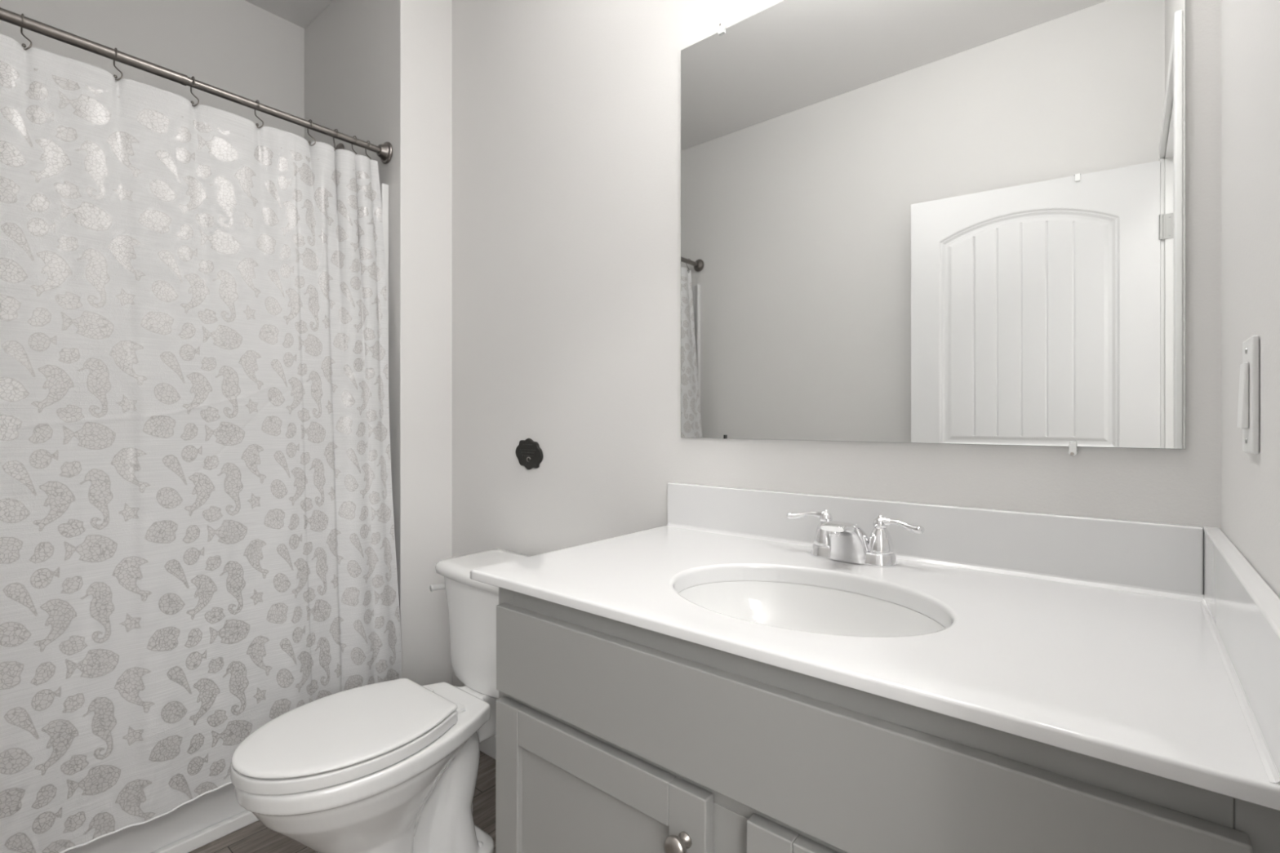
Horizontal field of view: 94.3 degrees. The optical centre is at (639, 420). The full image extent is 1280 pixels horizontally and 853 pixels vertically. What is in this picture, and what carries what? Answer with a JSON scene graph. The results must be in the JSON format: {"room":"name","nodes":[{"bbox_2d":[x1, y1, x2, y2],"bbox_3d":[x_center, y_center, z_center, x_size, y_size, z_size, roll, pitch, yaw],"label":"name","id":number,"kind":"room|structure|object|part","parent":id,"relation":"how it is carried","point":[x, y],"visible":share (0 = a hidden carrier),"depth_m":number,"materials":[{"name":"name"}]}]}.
{"room":"bathroom","nodes":[
{"label":"bathroom","id":0,"kind":"room"},
{"bbox_2d":[0,0,304,137],"bbox_3d":[-1.838,-0.252,1.959,0.120,2.698,1.940,0,0,39],"label":"wall","id":1,"kind":"structure","parent":0,"point":[239,47],"depth_m":2.15,"materials":[{"name":"white paint"}]},
{"bbox_2d":[244,0,333,28],"bbox_3d":[-0.421,-1.631,0.291,4.428,0.060,2.720,0,0,39],"label":"ceiling","id":2,"kind":"structure","parent":0,"point":[301,13],"depth_m":2.31,"materials":[{"name":"white paint"}]},
{"bbox_2d":[188,751,495,852],"bbox_3d":[-0.421,1.127,0.291,4.428,0.060,2.720,0,0,39],"label":"floor","id":3,"kind":"structure","parent":0,"point":[255,837],"depth_m":1.57,"materials":[{"name":"brown wood"}]},
{"bbox_2d":[65,182,388,852],"bbox_3d":[-1.556,0.154,1.603,0.764,1.885,1.505,0,0,39],"label":"bathtub","id":4,"kind":"object","parent":3,"relation":"on","point":[214,815],"visible":0.08,"depth_m":1.52,"materials":[{"name":"white ceramic"}]},
{"bbox_3d":[-1.264,1.080,1.373,0.022,0.034,1.490,0,0,39],"label":"trim","id":5,"kind":"part","parent":4,"relation":"part of","materials":[{"name":"white ceramic"}]},
{"bbox_2d":[230,548,531,852],"bbox_3d":[-0.529,0.752,1.449,0.482,0.690,0.796,0,0,39],"label":"toilet","id":6,"kind":"object","parent":3,"relation":"on","point":[388,766],"visible":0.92,"depth_m":1.29,"materials":[{"name":"white ceramic"}]},
{"bbox_3d":[-0.649,0.691,1.302,0.342,0.028,0.417,0,0,39],"label":"seat","id":7,"kind":"part","parent":6,"relation":"part of","materials":[{"name":"white plastic"}]},
{"bbox_3d":[-0.647,0.669,1.304,0.339,0.012,0.418,0,0,39],"label":"lid","id":8,"kind":"part","parent":6,"relation":"part of","materials":[{"name":"white plastic"}]},
{"bbox_3d":[-0.553,0.901,1.418,0.355,0.391,0.705,0,0,39],"label":"bowl","id":9,"kind":"part","parent":6,"relation":"part of","materials":[{"name":"white ceramic"}]},
{"bbox_3d":[-0.572,0.493,1.754,0.028,0.031,0.091,0,0,39],"label":"flush lever","id":10,"kind":"part","parent":6,"relation":"part of","materials":[{"name":"white plastic"}]},
{"bbox_3d":[-0.361,0.581,1.652,0.444,0.276,0.240,0,0,39],"label":"tank","id":11,"kind":"part","parent":6,"relation":"part of","materials":[{"name":"white ceramic"}]},
{"bbox_3d":[-0.357,0.425,1.656,0.480,0.036,0.257,0,0,39],"label":"tank lid","id":12,"kind":"part","parent":6,"relation":"part of","materials":[{"name":"white ceramic"}]},
{"bbox_2d":[495,586,1279,852],"bbox_3d":[0.277,0.688,0.918,0.943,0.818,0.594,0,0,39],"label":"vanity cabinet","id":13,"kind":"object","parent":3,"relation":"on","point":[612,736],"visible":0.89,"depth_m":0.69,"materials":[{"name":"grey paint"}]},
{"bbox_3d":[-0.073,0.725,0.876,0.312,0.401,0.005,0,0,39],"label":"panel","id":14,"kind":"part","parent":13,"relation":"part of","materials":[{"name":"grey paint"}]},
{"bbox_3d":[-0.075,0.725,0.874,0.420,0.509,0.020,0,0,39],"label":"door","id":15,"kind":"part","parent":13,"relation":"part of","materials":[{"name":"grey paint"}]},
{"bbox_3d":[0.048,0.531,0.740,0.032,0.032,0.029,0,0,39],"label":"knob","id":16,"kind":"part","parent":13,"relation":"part of","materials":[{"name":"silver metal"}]},
{"bbox_3d":[0.292,0.725,0.572,0.417,0.509,0.020,0,0,39],"label":"door","id":17,"kind":"part","parent":13,"relation":"part of","materials":[{"name":"grey paint"}]},
{"bbox_2d":[470,482,1279,811],"bbox_3d":[0.272,0.281,0.948,0.991,0.251,0.584,0,0,39],"label":"countertop","id":18,"kind":"structure","parent":13,"relation":"on","point":[1153,648],"depth_m":0.81,"materials":[{"name":"white stone"}]},
{"bbox_2d":[678,581,945,636],"bbox_3d":[0.242,0.349,0.898,0.412,0.116,0.312,0,0,39],"label":"basin","id":19,"kind":"object","parent":18,"relation":"in","point":[787,605],"depth_m":1.03,"materials":[{"name":"white ceramic"}]},
{"bbox_2d":[786,509,924,567],"bbox_3d":[0.375,0.217,1.085,0.253,0.088,0.131,0,0,39],"label":"faucet","id":20,"kind":"object","parent":18,"relation":"on","point":[837,540],"visible":1,"depth_m":1.07,"materials":[{"name":"silver metal"}]},
{"bbox_3d":[0.333,0.185,1.163,0.088,0.025,0.025,0,0,33],"label":"lever handle","id":21,"kind":"part","parent":20,"relation":"part of","materials":[{"name":"silver metal"}]},
{"bbox_3d":[0.372,0.220,1.082,0.076,0.079,0.123,0,0,39],"label":"spout","id":22,"kind":"part","parent":20,"relation":"part of","materials":[{"name":"silver metal"}]},
{"bbox_3d":[0.460,0.185,1.059,0.025,0.025,0.088,0,0,-44],"label":"lever handle","id":23,"kind":"part","parent":20,"relation":"part of","materials":[{"name":"silver metal"}]},
{"bbox_2d":[304,0,452,685],"bbox_3d":[-0.980,-0.252,2.308,0.762,2.698,0.312,0,0,39],"label":"wall","id":24,"kind":"structure","parent":0,"point":[378,72],"depth_m":2.02,"materials":[{"name":"white paint"}]},
{"bbox_2d":[335,142,344,149],"bbox_3d":[-1.172,-0.943,2.155,0.070,0.180,0.166,0,0,39],"label":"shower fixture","id":25,"kind":"object","parent":24,"relation":"attached to","point":[340,146],"visible":0.09,"depth_m":2.20,"materials":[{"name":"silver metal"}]},
{"bbox_2d":[452,0,1221,686],"bbox_3d":[0.127,-0.252,1.523,1.946,2.698,0.120,0,0,39],"label":"wall","id":26,"kind":"structure","parent":0,"point":[566,113],"depth_m":1.61,"materials":[{"name":"white paint"}]},
{"bbox_2d":[479,735,495,759],"bbox_3d":[-0.283,1.054,1.773,0.996,0.085,0.014,0,0,39],"label":"baseboard","id":27,"kind":"structure","parent":26,"relation":"attached to","point":[487,746],"depth_m":1.94,"materials":[{"name":"white paint"}]},
{"bbox_2d":[515,438,542,469],"bbox_3d":[-0.345,0.104,1.821,0.124,0.097,0.018,0,0,39],"label":"wall medallion","id":28,"kind":"object","parent":26,"relation":"attached to","point":[529,454],"visible":1,"depth_m":1.82,"materials":[{"name":"black metal"}]},
{"bbox_2d":[680,0,1185,456],"bbox_3d":[0.454,-0.434,1.169,0.915,0.986,0.012,0,0,39],"label":"wall mirror","id":29,"kind":"object","parent":26,"relation":"attached to","point":[908,221],"visible":1,"depth_m":1.10,"materials":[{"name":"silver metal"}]},
{"bbox_2d":[667,482,1203,595],"bbox_3d":[0.446,0.217,1.171,0.966,0.122,0.019,0,0,39],"label":"backsplash","id":30,"kind":"structure","parent":26,"relation":"attached to","point":[1147,554],"depth_m":1.03,"materials":[{"name":"white stone"}]},
{"bbox_2d":[1221,0,1279,598],"bbox_3d":[0.386,-0.252,0.211,0.120,2.698,1.820,0,0,39],"label":"wall","id":31,"kind":"structure","parent":0,"point":[1251,28],"depth_m":0.65,"materials":[{"name":"white paint"}]},
{"bbox_2d":[1236,335,1259,453],"bbox_3d":[0.649,-0.026,0.635,0.012,0.122,0.066,0,0,39],"label":"light switch","id":32,"kind":"object","parent":31,"relation":"attached to","point":[1248,410],"visible":1,"depth_m":0.62,"materials":[{"name":"white plastic"}]},
{"bbox_3d":[-1.276,-0.252,0.320,2.828,2.698,0.120,0,0,39],"label":"wall","id":33,"kind":"structure","parent":0,"visible":0},
{"bbox_2d":[0,7,392,164],"bbox_3d":[-1.327,-0.897,1.415,0.072,0.072,1.507,0,0,39],"label":"curtain rod","id":34,"kind":"object","parent":33,"relation":"attached to","point":[384,151],"visible":1,"depth_m":1.54,"materials":[{"name":"silver metal"}]},
{"bbox_2d":[20,13,32,49],"bbox_3d":[-1.387,-0.875,1.342,0.036,0.079,0.017,0,0,39],"label":"curtain hook","id":35,"kind":"object","parent":34,"relation":"hanging from","point":[22,15],"visible":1,"depth_m":1.34,"materials":[{"name":"silver metal"}]},
{"bbox_2d":[113,48,123,80],"bbox_3d":[-1.286,-0.875,1.464,0.036,0.079,0.016,0,0,39],"label":"curtain hook","id":36,"kind":"object","parent":34,"relation":"hanging from","point":[116,49],"visible":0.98,"depth_m":1.46,"materials":[{"name":"silver metal"}]},
{"bbox_2d":[190,75,199,106],"bbox_3d":[-1.188,-0.875,1.585,0.036,0.079,0.016,0,0,39],"label":"curtain hook","id":37,"kind":"object","parent":34,"relation":"hanging from","point":[193,77],"visible":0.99,"depth_m":1.58,"materials":[{"name":"silver metal"}]},
{"bbox_2d":[0,33,401,852],"bbox_3d":[-1.243,0.051,1.389,0.128,1.802,1.397,0,0,39],"label":"shower curtain","id":38,"kind":"object","parent":34,"relation":"hanging from","point":[197,548],"visible":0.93,"depth_m":1.48,"materials":[{"name":"fabric"}]},
{"bbox_2d":[254,99,263,128],"bbox_3d":[-1.091,-0.875,1.702,0.036,0.079,0.017,0,0,39],"label":"curtain hook","id":39,"kind":"object","parent":34,"relation":"hanging from","point":[256,124],"visible":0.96,"depth_m":1.70,"materials":[{"name":"silver metal"}]},
{"bbox_2d":[306,119,315,146],"bbox_3d":[-1.001,-0.875,1.812,0.036,0.079,0.017,0,0,39],"label":"curtain hook","id":40,"kind":"object","parent":34,"relation":"hanging from","point":[309,142],"visible":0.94,"depth_m":1.81,"materials":[{"name":"silver metal"}]},
{"bbox_2d":[333,128,338,151],"bbox_3d":[-0.962,-0.875,1.859,0.036,0.079,0.020,0,0,39],"label":"curtain hook","id":41,"kind":"object","parent":34,"relation":"hanging from","point":[335,129],"visible":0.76,"depth_m":1.86,"materials":[{"name":"silver metal"}]},
{"bbox_2d":[351,135,357,154],"bbox_3d":[-0.919,-0.875,1.911,0.035,0.079,0.012,0,0,26],"label":"curtain hook","id":42,"kind":"object","parent":34,"relation":"hanging from","point":[354,135],"visible":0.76,"depth_m":1.91,"materials":[{"name":"silver metal"}]},
{"bbox_2d":[364,140,371,159],"bbox_3d":[-0.890,-0.875,1.947,0.035,0.079,0.014,0,0,31],"label":"curtain hook","id":43,"kind":"object","parent":34,"relation":"hanging from","point":[368,140],"visible":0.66,"depth_m":1.95,"materials":[{"name":"silver metal"}]}
]}

